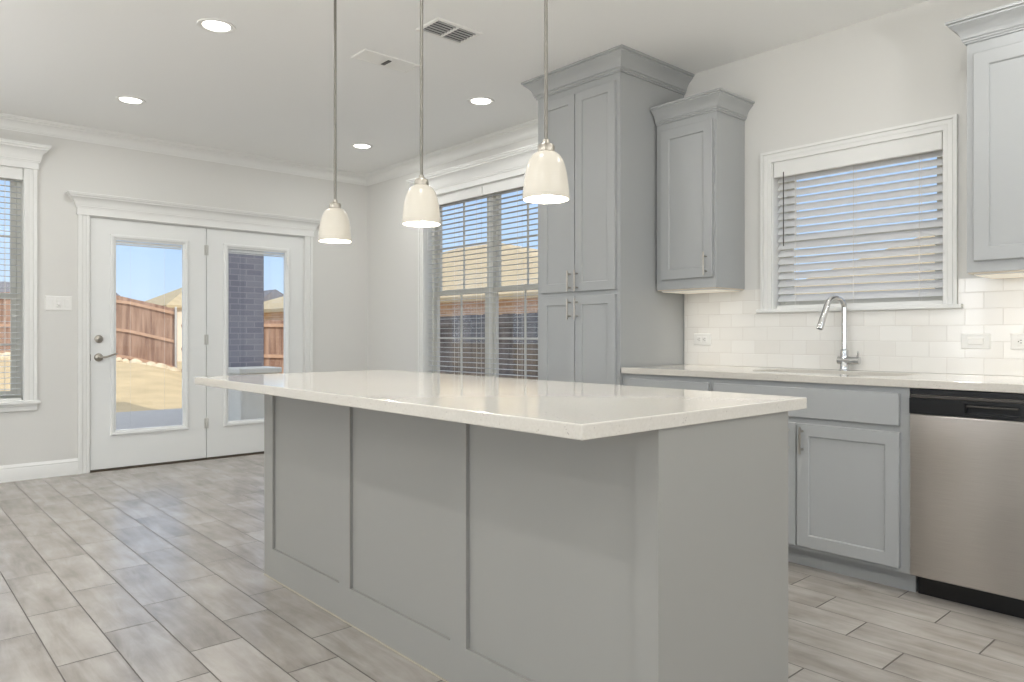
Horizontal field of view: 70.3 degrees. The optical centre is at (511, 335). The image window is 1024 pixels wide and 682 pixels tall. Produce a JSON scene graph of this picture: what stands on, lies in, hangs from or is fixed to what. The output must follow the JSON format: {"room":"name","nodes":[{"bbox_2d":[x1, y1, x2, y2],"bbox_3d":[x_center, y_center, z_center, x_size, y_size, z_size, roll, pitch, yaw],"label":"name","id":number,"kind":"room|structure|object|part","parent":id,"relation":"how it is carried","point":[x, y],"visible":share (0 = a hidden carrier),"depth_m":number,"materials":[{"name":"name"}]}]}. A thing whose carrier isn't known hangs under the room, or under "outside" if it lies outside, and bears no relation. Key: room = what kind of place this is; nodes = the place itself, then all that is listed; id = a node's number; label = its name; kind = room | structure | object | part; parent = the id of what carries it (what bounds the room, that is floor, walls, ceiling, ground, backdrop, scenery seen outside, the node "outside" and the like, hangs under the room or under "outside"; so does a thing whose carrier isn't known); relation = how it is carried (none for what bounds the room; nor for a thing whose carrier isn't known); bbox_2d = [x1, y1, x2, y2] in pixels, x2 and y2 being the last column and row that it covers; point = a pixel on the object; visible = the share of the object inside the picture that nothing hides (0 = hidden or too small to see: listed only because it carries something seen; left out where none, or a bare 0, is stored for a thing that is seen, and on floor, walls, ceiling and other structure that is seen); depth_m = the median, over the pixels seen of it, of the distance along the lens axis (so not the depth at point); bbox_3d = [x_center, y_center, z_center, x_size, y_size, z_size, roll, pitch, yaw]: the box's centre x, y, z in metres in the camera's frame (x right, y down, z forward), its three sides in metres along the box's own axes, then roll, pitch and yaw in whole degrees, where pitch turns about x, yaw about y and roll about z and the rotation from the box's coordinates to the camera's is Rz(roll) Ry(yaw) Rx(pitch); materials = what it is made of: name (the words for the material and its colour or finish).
{"room":"kitchen","nodes":[
{"label":"kitchen","id":0,"kind":"room"},
{"bbox_2d":[0,129,366,465],"bbox_3d":[-4.339,-0.271,5.068,7.820,2.738,0.160,0,0,-42],"label":"wall","id":1,"kind":"structure","parent":0,"point":[49,432],"depth_m":6.03,"materials":[{"name":"white paint"}]},
{"bbox_2d":[0,138,51,411],"bbox_3d":[-4.397,-0.439,4.942,2.136,2.025,0.252,0,0,-42],"label":"window","id":2,"kind":"structure","parent":1,"relation":"in","point":[27,156],"depth_m":5.55,"materials":[{"name":"white paint"}]},
{"bbox_3d":[-4.134,-0.757,5.328,0.831,0.951,0.028,0,0,-42],"label":"sash","id":3,"kind":"part","parent":2,"relation":"part of","materials":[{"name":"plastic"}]},
{"bbox_3d":[-4.114,0.071,5.306,0.831,0.786,0.028,0,0,-42],"label":"sash","id":4,"kind":"part","parent":2,"relation":"part of","materials":[{"name":"plastic"}]},
{"bbox_3d":[-4.121,-0.384,5.314,0.891,1.757,0.065,0,0,-42],"label":"frame","id":5,"kind":"part","parent":2,"relation":"part of","materials":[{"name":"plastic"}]},
{"bbox_2d":[0,166,22,400],"bbox_3d":[-4.070,-0.384,5.251,0.891,1.761,0.078,0,0,-42],"label":"window blind","id":6,"kind":"object","parent":2,"relation":"attached to","point":[5,172],"visible":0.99,"depth_m":5.49,"materials":[{"name":"plastic"}]},
{"bbox_3d":[-4.079,0.486,5.261,0.883,0.020,0.048,0,0,-42],"label":"rail","id":7,"kind":"part","parent":6,"relation":"part of","materials":[{"name":"plastic"}]},
{"bbox_3d":[-4.375,0.509,4.918,2.010,0.022,0.075,0,0,-42],"label":"sill","id":8,"kind":"part","parent":2,"relation":"part of","materials":[{"name":"white paint"}]},
{"bbox_3d":[-4.373,-0.384,4.916,1.970,1.765,0.021,0,0,-42],"label":"casing","id":9,"kind":"part","parent":2,"relation":"part of","materials":[{"name":"white paint"}]},
{"bbox_2d":[0,458,77,482],"bbox_3d":[-4.280,1.036,5.002,7.500,0.125,0.016,0,0,-42],"label":"baseboard","id":10,"kind":"structure","parent":1,"relation":"attached to","point":[45,469],"depth_m":5.58,"materials":[{"name":"white paint"}]},
{"bbox_2d":[45,296,71,310],"bbox_3d":[-3.532,-0.250,5.669,0.181,0.112,0.022,0,0,-42],"label":"light switch","id":11,"kind":"object","parent":1,"relation":"attached to","point":[61,303],"visible":1,"depth_m":5.67,"materials":[{"name":"white plastic"}]},
{"bbox_2d":[90,217,208,470],"bbox_3d":[-3.029,0.071,6.130,0.926,2.034,0.110,0,0,-42],"label":"door","id":12,"kind":"structure","parent":1,"relation":"in","point":[110,448],"depth_m":6.07,"materials":[{"name":"white paint"}]},
{"bbox_3d":[-3.265,0.166,5.879,0.141,0.045,0.052,0,0,-42],"label":"lever","id":13,"kind":"part","parent":12,"relation":"part of","materials":[{"name":"silver metal"}]},
{"bbox_3d":[-3.051,-0.003,6.135,0.613,1.647,0.046,0,0,-42],"label":"lite frame","id":14,"kind":"part","parent":12,"relation":"part of","materials":[{"name":"white paint"}]},
{"bbox_3d":[-3.074,0.017,6.136,0.267,1.527,0.001,0,0,-42],"label":"blind cord","id":15,"kind":"part","parent":12,"relation":"part of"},
{"bbox_2d":[66,190,320,473],"bbox_3d":[-2.717,-0.013,6.454,2.166,2.222,0.261,0,0,-42],"label":"door frame","id":16,"kind":"structure","parent":1,"relation":"attached to","point":[88,205],"depth_m":6.08,"materials":[{"name":"white paint"}]},
{"bbox_2d":[206,228,302,457],"bbox_3d":[-2.370,0.071,6.749,0.910,2.034,0.068,0,0,-42],"label":"door","id":17,"kind":"structure","parent":1,"relation":"in","point":[224,437],"depth_m":6.59,"materials":[{"name":"white paint"}]},
{"bbox_3d":[-2.365,-0.003,6.750,0.626,1.647,0.046,0,0,-42],"label":"lite frame","id":18,"kind":"part","parent":17,"relation":"part of","materials":[{"name":"white paint"}]},
{"bbox_2d":[0,113,537,185],"bbox_3d":[-3.221,-1.591,3.820,7.500,0.098,3.190,0,0,-42],"label":"trim","id":19,"kind":"structure","parent":1,"relation":"attached to","point":[527,130],"depth_m":6.21,"materials":[{"name":"white paint"}]},
{"bbox_2d":[0,0,929,173],"bbox_3d":[-0.686,-1.700,0.990,7.820,0.120,11.110,0,0,-42],"label":"ceiling","id":20,"kind":"structure","parent":0,"point":[265,87],"depth_m":4.26,"materials":[{"name":"white paint"}]},
{"bbox_2d":[115,96,145,104],"bbox_3d":[-2.659,-1.637,5.070,0.192,0.006,0.192,0,0,-42],"label":"recessed light","id":21,"kind":"object","parent":20,"relation":"in","point":[131,100],"visible":1,"depth_m":5.07,"materials":[{"name":"white plastic"}]},
{"bbox_2d":[197,18,235,33],"bbox_3d":[-1.566,-1.637,3.853,0.192,0.006,0.192,0,0,-42],"label":"recessed light","id":22,"kind":"object","parent":20,"relation":"in","point":[213,25],"visible":1,"depth_m":3.85,"materials":[{"name":"white plastic"}]},
{"bbox_2d":[318,0,351,242],"bbox_3d":[-0.800,-1.032,3.291,0.148,1.214,0.148,0,0,-42],"label":"pendant lamp","id":23,"kind":"object","parent":20,"relation":"hanging from","point":[334,224],"visible":1,"depth_m":3.27,"materials":[{"name":"white glass"}]},
{"bbox_3d":[-0.800,-0.500,3.291,0.148,0.149,0.148,0,0,-42],"label":"lamp shade","id":24,"kind":"part","parent":23,"relation":"part of","materials":[{"name":"white glass"}]},
{"bbox_3d":[-0.800,-1.112,3.291,0.012,1.003,0.012,0,0,-42],"label":"rod","id":25,"kind":"part","parent":23,"relation":"part of","materials":[{"name":"silver metal"}]},
{"bbox_2d":[351,143,372,148],"bbox_3d":[-1.299,-1.637,6.302,0.192,0.006,0.192,0,0,-42],"label":"recessed light","id":26,"kind":"object","parent":20,"relation":"in","point":[356,145],"visible":1,"depth_m":6.30,"materials":[{"name":"white plastic"}]},
{"bbox_2d":[351,49,419,72],"bbox_3d":[-0.752,-1.634,4.349,0.385,0.012,0.162,0,0,-42],"label":"ceiling vent","id":27,"kind":"object","parent":20,"relation":"in","point":[366,55],"visible":1,"depth_m":4.33,"materials":[{"name":"white plastic"}]},
{"bbox_2d":[402,0,440,226],"bbox_3d":[-0.346,-1.032,2.784,0.148,1.214,0.148,0,0,-42],"label":"pendant lamp","id":28,"kind":"object","parent":20,"relation":"hanging from","point":[421,205],"visible":1,"depth_m":2.75,"materials":[{"name":"white glass"}]},
{"bbox_3d":[-0.346,-0.500,2.784,0.148,0.149,0.148,0,0,-42],"label":"lamp shade","id":29,"kind":"part","parent":28,"relation":"part of","materials":[{"name":"white glass"}]},
{"bbox_3d":[-0.346,-1.112,2.784,0.012,1.003,0.012,0,0,-42],"label":"rod","id":30,"kind":"part","parent":28,"relation":"part of","materials":[{"name":"silver metal"}]},
{"bbox_2d":[416,17,482,44],"bbox_3d":[-0.338,-1.636,3.921,0.300,0.008,0.202,0,0,-42],"label":"ceiling vent","id":31,"kind":"object","parent":20,"relation":"in","point":[438,27],"visible":0.97,"depth_m":3.91,"materials":[{"name":"white plastic"}]},
{"bbox_2d":[467,97,494,105],"bbox_3d":[-0.217,-1.637,5.090,0.192,0.006,0.192,0,0,-42],"label":"recessed light","id":32,"kind":"object","parent":20,"relation":"in","point":[477,101],"visible":1,"depth_m":5.09,"materials":[{"name":"white plastic"}]},
{"bbox_2d":[523,0,569,203],"bbox_3d":[0.107,-1.032,2.279,0.148,1.214,0.148,0,0,-42],"label":"pendant lamp","id":33,"kind":"object","parent":20,"relation":"hanging from","point":[546,179],"visible":1,"depth_m":2.24,"materials":[{"name":"white glass"}]},
{"bbox_3d":[0.107,-1.112,2.279,0.012,1.003,0.012,0,0,-42],"label":"rod","id":34,"kind":"part","parent":33,"relation":"part of","materials":[{"name":"silver metal"}]},
{"bbox_3d":[0.107,-0.500,2.279,0.148,0.149,0.148,0,0,-42],"label":"lamp shade","id":35,"kind":"part","parent":33,"relation":"part of","materials":[{"name":"white glass"}]},
{"bbox_2d":[0,453,1023,681],"bbox_3d":[-0.686,1.158,0.990,7.820,0.120,11.110,0,0,-42],"label":"floor","id":36,"kind":"structure","parent":0,"point":[148,573],"depth_m":2.92,"materials":[{"name":"grey tile"}]},
{"bbox_2d":[263,394,787,681],"bbox_3d":[-0.153,0.659,2.742,0.670,0.880,2.221,0,0,-42],"label":"kitchen island","id":37,"kind":"object","parent":36,"relation":"on","point":[468,552],"visible":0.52,"depth_m":2.05,"materials":[{"name":"grey paint"}]},
{"bbox_2d":[195,370,806,439],"bbox_3d":[-0.271,0.201,2.705,0.983,0.034,2.344,0,0,-42],"label":"island countertop","id":38,"kind":"structure","parent":37,"relation":"on","point":[570,410],"depth_m":2.12,"materials":[{"name":"stone"}]},
{"bbox_3d":[0.569,0.659,1.902,0.615,0.880,0.006,0,0,-42],"label":"panel","id":39,"kind":"part","parent":37,"relation":"part of","materials":[{"name":"grey paint"}]},
{"bbox_2d":[521,44,693,384],"bbox_3d":[0.602,-0.270,4.641,0.707,2.736,0.840,0,0,-42],"label":"pantry cabinet","id":40,"kind":"object","parent":36,"relation":"on","point":[602,311],"visible":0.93,"depth_m":4.36,"materials":[{"name":"grey paint"}]},
{"bbox_3d":[0.290,-0.872,4.562,0.020,1.209,0.292,0,0,-42],"label":"door","id":41,"kind":"part","parent":40,"relation":"part of","materials":[{"name":"grey paint"}]},
{"bbox_3d":[0.290,0.372,4.562,0.020,1.223,0.292,0,0,-42],"label":"door","id":42,"kind":"part","parent":40,"relation":"part of","materials":[{"name":"grey paint"}]},
{"bbox_3d":[0.345,-0.334,4.458,0.035,0.126,0.010,0,0,-42],"label":"handle","id":43,"kind":"part","parent":40,"relation":"part of","materials":[{"name":"silver metal"}]},
{"bbox_3d":[0.345,-0.160,4.458,0.035,0.126,0.010,0,0,-42],"label":"handle","id":44,"kind":"part","parent":40,"relation":"part of","materials":[{"name":"silver metal"}]},
{"bbox_3d":[0.386,-0.334,4.414,0.035,0.126,0.010,0,0,-42],"label":"handle","id":45,"kind":"part","parent":40,"relation":"part of","materials":[{"name":"silver metal"}]},
{"bbox_3d":[0.386,-0.160,4.414,0.035,0.126,0.010,0,0,-42],"label":"handle","id":46,"kind":"part","parent":40,"relation":"part of","materials":[{"name":"silver metal"}]},
{"bbox_3d":[0.496,-0.872,4.332,0.020,1.209,0.314,0,0,-42],"label":"door","id":47,"kind":"part","parent":40,"relation":"part of","materials":[{"name":"grey paint"}]},
{"bbox_3d":[0.496,0.372,4.332,0.020,1.223,0.314,0,0,-42],"label":"door","id":48,"kind":"part","parent":40,"relation":"part of","materials":[{"name":"grey paint"}]},
{"bbox_3d":[0.602,-1.582,4.641,0.707,0.112,0.840,0,0,-42],"label":"crown","id":49,"kind":"part","parent":40,"relation":"part of","materials":[{"name":"grey paint"}]},
{"bbox_2d":[623,373,712,390],"bbox_3d":[1.046,0.659,4.179,0.662,0.878,0.596,0,0,-42],"label":"base cabinet","id":50,"kind":"object","parent":36,"relation":"on","point":[642,380],"visible":0.02,"depth_m":3.96,"materials":[{"name":"grey paint"}]},
{"bbox_3d":[0.850,0.315,3.970,0.020,0.137,0.520,0,0,-42],"label":"drawer","id":51,"kind":"part","parent":50,"relation":"part of","materials":[{"name":"grey paint"}]},
{"bbox_2d":[621,364,1023,392],"bbox_3d":[1.973,0.202,3.166,0.634,0.035,3.322,0,0,-42],"label":"countertop","id":52,"kind":"structure","parent":50,"relation":"on","point":[967,382],"depth_m":3.38,"materials":[{"name":"stone"}]},
{"bbox_2d":[816,295,860,370],"bbox_3d":[1.695,-0.012,3.790,0.229,0.394,0.115,0,0,7],"label":"faucet","id":53,"kind":"object","parent":52,"relation":"on","point":[844,359],"visible":1,"depth_m":3.79,"materials":[{"name":"silver metal"}]},
{"bbox_3d":[1.754,0.130,3.789,0.040,0.040,0.114,0,0,-42],"label":"lever","id":54,"kind":"part","parent":53,"relation":"part of","materials":[{"name":"silver metal"}]},
{"bbox_2d":[713,378,917,591],"bbox_3d":[1.564,0.659,3.602,0.662,0.878,0.952,0,0,-42],"label":"base cabinet","id":55,"kind":"object","parent":36,"relation":"on","point":[849,449],"visible":0.62,"depth_m":3.24,"materials":[{"name":"grey paint"}]},
{"bbox_3d":[1.192,0.699,3.588,0.020,0.574,0.441,0,0,-42],"label":"door","id":56,"kind":"part","parent":55,"relation":"part of","materials":[{"name":"grey paint"}]},
{"bbox_3d":[1.342,0.488,3.379,0.035,0.126,0.010,0,0,-42],"label":"handle","id":57,"kind":"part","parent":55,"relation":"part of","materials":[{"name":"silver metal"}]},
{"bbox_3d":[1.344,0.315,3.418,0.020,0.137,0.898,0,0,-42],"label":"drawer","id":58,"kind":"part","parent":55,"relation":"part of","materials":[{"name":"grey paint"}]},
{"bbox_3d":[1.493,0.699,3.252,0.020,0.574,0.451,0,0,-42],"label":"door","id":59,"kind":"part","parent":55,"relation":"part of","materials":[{"name":"grey paint"}]},
{"bbox_2d":[909,388,1023,618],"bbox_3d":[2.088,0.661,3.018,0.620,0.874,0.604,0,0,-42],"label":"dishwasher","id":60,"kind":"object","parent":36,"relation":"on","point":[967,447],"visible":0.99,"depth_m":2.88,"materials":[{"name":"grey metal"}]},
{"bbox_3d":[1.873,0.292,2.826,0.037,0.064,0.600,0,0,-42],"label":"control panel","id":61,"kind":"part","parent":60,"relation":"part of","materials":[{"name":"black plastic"}]},
{"bbox_3d":[2.095,1.051,3.025,0.443,0.094,0.596,0,0,-42],"label":"kick plate","id":62,"kind":"part","parent":60,"relation":"part of","materials":[{"name":"black plastic"}]},
{"bbox_3d":[1.860,0.281,2.818,0.013,0.006,0.177,0,0,-42],"label":"handle","id":63,"kind":"part","parent":60,"relation":"part of","materials":[{"name":"black plastic"}]},
{"bbox_2d":[367,0,1021,375],"bbox_3d":[2.167,-0.271,3.546,0.160,2.738,10.790,0,0,-42],"label":"wall","id":64,"kind":"structure","parent":0,"point":[903,66],"depth_m":4.02,"materials":[{"name":"white paint"}]},
{"bbox_2d":[406,143,537,378],"bbox_3d":[-0.233,-0.439,6.142,0.252,2.025,2.000,0,0,-42],"label":"window","id":65,"kind":"structure","parent":64,"relation":"in","point":[513,163],"depth_m":6.24,"materials":[{"name":"white paint"}]},
{"bbox_3d":[-0.260,-0.384,6.118,0.021,1.765,1.834,0,0,-42],"label":"casing","id":66,"kind":"part","parent":65,"relation":"part of","materials":[{"name":"white paint"}]},
{"bbox_2d":[427,185,487,373],"bbox_3d":[-0.503,-0.384,6.458,0.083,1.761,0.823,0,0,-42],"label":"window blind","id":67,"kind":"object","parent":65,"relation":"attached to","point":[473,192],"visible":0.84,"depth_m":6.44,"materials":[{"name":"plastic"}]},
{"bbox_3d":[-0.492,-0.367,6.468,0.052,1.691,0.634,0,0,-42],"label":"ladder cord","id":68,"kind":"part","parent":67,"relation":"part of","materials":[{"name":"white fabric"}]},
{"bbox_3d":[-0.452,0.026,6.509,0.028,0.876,0.763,0,0,-42],"label":"sash","id":69,"kind":"part","parent":65,"relation":"part of","materials":[{"name":"plastic"}]},
{"bbox_3d":[-0.444,-0.384,6.516,0.065,1.757,0.823,0,0,-42],"label":"frame","id":70,"kind":"part","parent":65,"relation":"part of","materials":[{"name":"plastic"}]},
{"bbox_3d":[-0.430,-0.802,6.529,0.028,0.861,0.763,0,0,-42],"label":"sash","id":71,"kind":"part","parent":65,"relation":"part of","materials":[{"name":"plastic"}]},
{"bbox_3d":[0.116,-0.384,5.891,0.065,1.757,0.823,0,0,-42],"label":"frame","id":72,"kind":"part","parent":65,"relation":"part of","materials":[{"name":"plastic"}]},
{"bbox_2d":[482,175,537,377],"bbox_3d":[0.053,-0.384,5.841,0.078,1.761,0.823,0,0,-42],"label":"window blind","id":73,"kind":"object","parent":65,"relation":"attached to","point":[517,182],"visible":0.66,"depth_m":5.90,"materials":[{"name":"plastic"}]},
{"bbox_3d":[0.063,-0.367,5.849,0.052,1.691,0.634,0,0,-42],"label":"ladder cord","id":74,"kind":"part","parent":73,"relation":"part of","materials":[{"name":"white fabric"}]},
{"bbox_3d":[0.108,0.026,5.884,0.028,0.876,0.763,0,0,-42],"label":"sash","id":75,"kind":"part","parent":65,"relation":"part of","materials":[{"name":"plastic"}]},
{"bbox_3d":[0.130,-0.802,5.904,0.028,0.861,0.763,0,0,-42],"label":"sash","id":76,"kind":"part","parent":65,"relation":"part of","materials":[{"name":"plastic"}]},
{"bbox_2d":[650,88,754,293],"bbox_3d":[1.125,-0.814,4.314,0.365,1.108,0.480,0,0,-42],"label":"upper cabinet","id":77,"kind":"object","parent":64,"relation":"attached to","point":[701,136],"visible":1,"depth_m":4.22,"materials":[{"name":"grey paint"}]},
{"bbox_3d":[1.018,-0.778,4.244,0.020,0.892,0.351,0,0,-42],"label":"door","id":78,"kind":"part","parent":77,"relation":"part of","materials":[{"name":"grey paint"}]},
{"bbox_3d":[1.129,-0.271,4.362,0.295,0.006,0.406,0,0,-42],"label":"panel","id":79,"kind":"part","parent":77,"relation":"part of","materials":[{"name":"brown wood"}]},
{"bbox_3d":[1.125,-1.319,4.314,0.365,0.098,0.480,0,0,-42],"label":"crown","id":80,"kind":"part","parent":77,"relation":"part of","materials":[{"name":"grey paint"}]},
{"bbox_3d":[1.090,-0.407,4.122,0.035,0.132,0.010,0,0,-42],"label":"handle","id":81,"kind":"part","parent":77,"relation":"part of","materials":[{"name":"silver metal"}]},
{"bbox_2d":[685,277,1023,375],"bbox_3d":[2.200,-0.042,3.382,0.008,0.451,3.302,0,0,-42],"label":"backsplash","id":82,"kind":"structure","parent":64,"relation":"attached to","point":[914,340],"depth_m":3.76,"materials":[{"name":"tile"}]},
{"bbox_2d":[694,334,710,344],"bbox_3d":[1.179,0.025,4.509,0.008,0.072,0.120,0,0,-42],"label":"outlet","id":83,"kind":"object","parent":82,"relation":"attached to","point":[699,339],"visible":1,"depth_m":4.51,"materials":[{"name":"white plastic"}]},
{"bbox_2d":[961,334,989,348],"bbox_3d":[2.168,0.028,3.404,0.010,0.072,0.120,0,0,-42],"label":"light switch","id":84,"kind":"object","parent":82,"relation":"attached to","point":[968,341],"visible":1,"depth_m":3.40,"materials":[{"name":"white plastic"}]},
{"bbox_2d":[1011,334,1023,349],"bbox_3d":[2.302,0.028,3.255,0.008,0.072,0.120,0,0,-42],"label":"outlet","id":85,"kind":"object","parent":82,"relation":"attached to","point":[1017,340],"visible":1,"depth_m":3.28,"materials":[{"name":"white plastic"}]},
{"bbox_2d":[1017,338,1023,344],"bbox_3d":[2.288,0.028,3.269,0.004,0.033,0.030,0,0,-42],"label":"receptacle","id":86,"kind":"object","parent":85,"relation":"attached to","point":[1020,341],"depth_m":3.27,"materials":[{"name":"white plastic"}]},
{"bbox_2d":[756,114,962,312],"bbox_3d":[1.835,-0.590,3.885,0.185,0.923,1.056,0,0,-42],"label":"window","id":87,"kind":"structure","parent":64,"relation":"in","point":[769,185],"depth_m":3.83,"materials":[{"name":"white paint"}]},
{"bbox_2d":[774,132,942,308],"bbox_3d":[1.816,-0.569,3.868,0.082,0.837,0.872,0,0,-42],"label":"window blind","id":88,"kind":"object","parent":87,"relation":"attached to","point":[927,146],"visible":0.87,"depth_m":3.83,"materials":[{"name":"plastic"}]},
{"bbox_3d":[1.828,-0.552,3.879,0.034,0.767,0.653,0,0,-42],"label":"ladder cord","id":89,"kind":"part","parent":88,"relation":"part of","materials":[{"name":"white fabric"}]},
{"bbox_3d":[1.828,-0.161,3.879,0.048,0.020,0.864,0,0,-42],"label":"rail","id":90,"kind":"part","parent":88,"relation":"part of","materials":[{"name":"plastic"}]},
{"bbox_3d":[1.789,-0.139,3.844,0.064,0.020,1.056,0,0,-42],"label":"sill","id":91,"kind":"part","parent":87,"relation":"part of","materials":[{"name":"white paint"}]},
{"bbox_3d":[1.878,-0.569,3.924,0.065,0.833,0.880,0,0,-42],"label":"frame","id":92,"kind":"part","parent":87,"relation":"part of","materials":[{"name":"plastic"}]},
{"bbox_3d":[1.871,-0.365,3.917,0.028,0.364,0.820,0,0,-42],"label":"sash","id":93,"kind":"part","parent":87,"relation":"part of","materials":[{"name":"plastic"}]},
{"bbox_3d":[1.893,-0.731,3.937,0.028,0.449,0.820,0,0,-42],"label":"sash","id":94,"kind":"part","parent":87,"relation":"part of","materials":[{"name":"plastic"}]},
{"bbox_2d":[945,0,1023,278],"bbox_3d":[2.354,-0.814,2.942,0.365,1.108,0.972,0,0,-42],"label":"upper cabinet","id":95,"kind":"object","parent":64,"relation":"attached to","point":[993,39],"visible":1,"depth_m":3.09,"materials":[{"name":"grey paint"}]},
{"bbox_3d":[2.354,-1.319,2.942,0.365,0.098,0.972,0,0,-42],"label":"crown","id":96,"kind":"part","parent":95,"relation":"part of","materials":[{"name":"grey paint"}]},
{"bbox_3d":[2.380,-0.271,2.965,0.295,0.006,0.832,0,0,-42],"label":"panel","id":97,"kind":"part","parent":95,"relation":"part of","materials":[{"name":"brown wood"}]},
{"bbox_3d":[2.123,-0.769,3.010,0.020,0.895,0.370,0,0,-42],"label":"door","id":98,"kind":"part","parent":95,"relation":"part of","materials":[{"name":"grey paint"}]},
{"bbox_2d":[916,388,1023,393],"bbox_3d":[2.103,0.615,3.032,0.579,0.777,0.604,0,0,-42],"label":"control panel","id":99,"kind":"object","parent":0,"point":[918,390],"depth_m":2.95,"materials":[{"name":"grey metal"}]},
{"label":"outside","id":100,"kind":"structure","parent":0,"visible":0},
{"bbox_2d":[0,359,181,411],"bbox_3d":[-6.092,1.063,18.038,75.000,0.830,75.000,0,0,-42],"label":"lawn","id":101,"kind":"structure","parent":100,"point":[139,387],"depth_m":14.53,"materials":[{"name":"beige sand"}]},
{"bbox_2d":[0,282,119,295],"bbox_3d":[-26.990,-0.652,39.863,9.600,4.300,9.200,0,0,-42],"label":"house","id":102,"kind":"structure","parent":101,"relation":"on","point":[2,284],"depth_m":37.96,"materials":[{"name":"beige paint"}]},
{"bbox_2d":[0,292,176,367],"bbox_3d":[-18.463,-0.068,19.106,18.292,2.367,0.796,0,0,-11],"label":"wooden fence","id":103,"kind":"object","parent":101,"relation":"on","point":[139,324],"visible":0.34,"depth_m":20.44,"materials":[{"name":"brown wood"}]},
{"bbox_3d":[-12.026,-0.045,20.331,5.180,0.543,0.043,0,0,-3],"label":"rail","id":104,"kind":"part","parent":103,"relation":"part of","materials":[{"name":"brown wood"}]},
{"bbox_3d":[-12.026,0.695,20.331,5.180,0.543,0.043,0,0,-3],"label":"rail","id":105,"kind":"part","parent":103,"relation":"part of","materials":[{"name":"brown wood"}]},
{"bbox_3d":[-12.026,-0.841,20.331,5.180,0.543,0.043,0,0,-3],"label":"rail","id":106,"kind":"part","parent":103,"relation":"part of","materials":[{"name":"brown wood"}]},
{"bbox_3d":[-9.436,0.155,20.418,0.064,1.920,0.064,0,0,-42],"label":"post","id":107,"kind":"part","parent":103,"relation":"part of","materials":[{"name":"wood"}]},
{"bbox_2d":[0,352,179,371],"bbox_3d":[-13.711,0.745,19.556,9.167,0.616,0.932,0,0,-7],"label":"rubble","id":108,"kind":"object","parent":101,"relation":"on","point":[137,361],"visible":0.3,"depth_m":19.77,"materials":[{"name":"beige stone"}]},
{"bbox_2d":[116,408,181,429],"bbox_3d":[-4.673,1.193,8.400,3.850,0.090,5.250,0,0,-42],"label":"patio","id":109,"kind":"structure","parent":101,"relation":"on","point":[148,418],"depth_m":10.04,"materials":[{"name":"concrete"}]},
{"bbox_2d":[228,249,263,366],"bbox_3d":[-3.662,-0.377,9.609,0.530,3.050,0.600,0,0,-42],"label":"brick column","id":110,"kind":"structure","parent":109,"relation":"on","point":[245,272],"depth_m":9.39,"materials":[{"name":"grey brick"}]},
{"bbox_2d":[228,366,281,420],"bbox_3d":[-3.221,0.773,9.064,0.540,0.750,0.460,0,0,-42],"label":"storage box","id":111,"kind":"object","parent":109,"relation":"on","point":[242,405],"visible":0.4,"depth_m":8.88,"materials":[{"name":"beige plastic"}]},
{"bbox_3d":[-3.221,0.432,9.064,0.540,0.068,0.460,0,0,-42],"label":"lid","id":112,"kind":"part","parent":111,"relation":"part of","materials":[{"name":"beige plastic"}]},
{"bbox_2d":[145,288,181,361],"bbox_3d":[-19.674,-0.752,44.136,5.000,4.500,8.600,0,0,-42],"label":"house","id":113,"kind":"structure","parent":101,"relation":"on","point":[173,299],"depth_m":40.08,"materials":[{"name":"beige paint"}]},
{"bbox_2d":[181,320,283,372],"bbox_3d":[-6.482,0.534,18.612,6.544,1.911,1.362,0,0,22],"label":"wooden fence","id":114,"kind":"object","parent":101,"relation":"on","point":[273,329],"visible":0.04,"depth_m":18.00,"materials":[{"name":"brown wood"}]},
{"bbox_3d":[-4.698,-0.246,17.988,2.877,0.086,0.043,0,0,-1],"label":"rail","id":115,"kind":"part","parent":114,"relation":"part of","materials":[{"name":"brown wood"}]},
{"bbox_3d":[-4.698,0.528,17.988,2.877,0.121,0.043,0,0,-1],"label":"rail","id":116,"kind":"part","parent":114,"relation":"part of","materials":[{"name":"brown wood"}]},
{"bbox_3d":[-4.699,0.546,18.024,2.873,1.846,0.024,0,0,-1],"label":"picket panel","id":117,"kind":"part","parent":114,"relation":"part of","materials":[{"name":"brown wood"}]},
{"bbox_2d":[264,289,283,300],"bbox_3d":[-16.823,-0.677,47.697,3.000,4.350,6.900,0,0,-42],"label":"house","id":118,"kind":"structure","parent":101,"relation":"on","point":[268,294],"depth_m":45.07,"materials":[{"name":"beige paint"}]},
{"bbox_2d":[264,243,537,320],"bbox_3d":[-1.375,-0.962,28.509,10.800,5.120,23.100,0,0,-42],"label":"house","id":119,"kind":"structure","parent":101,"relation":"on","point":[273,308],"depth_m":21.99,"materials":[{"name":"beige brick"}]},
{"bbox_2d":[440,310,537,379],"bbox_3d":[1.237,0.573,8.740,0.141,1.850,17.432,0,0,-42],"label":"wooden fence","id":120,"kind":"object","parent":101,"relation":"on","point":[471,329],"visible":0.05,"depth_m":10.64,"materials":[{"name":"brown wood"}]},
{"bbox_3d":[1.243,-0.178,8.767,0.043,0.082,17.400,0,0,-42],"label":"rail","id":121,"kind":"part","parent":120,"relation":"part of","materials":[{"name":"brown wood"}]},
{"bbox_3d":[1.243,0.580,8.767,0.043,0.097,17.400,0,0,-42],"label":"rail","id":122,"kind":"part","parent":120,"relation":"part of","materials":[{"name":"brown wood"}]},
{"bbox_3d":[0.368,0.573,9.652,0.064,1.850,0.064,0,0,-42],"label":"post","id":123,"kind":"part","parent":120,"relation":"part of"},
{"bbox_2d":[794,236,934,294],"bbox_3d":[13.740,-0.877,11.639,10.800,4.950,15.800,0,0,-42],"label":"house","id":124,"kind":"structure","parent":101,"relation":"on","point":[924,236],"depth_m":13.11,"materials":[{"name":"beige brick"}]}
]}

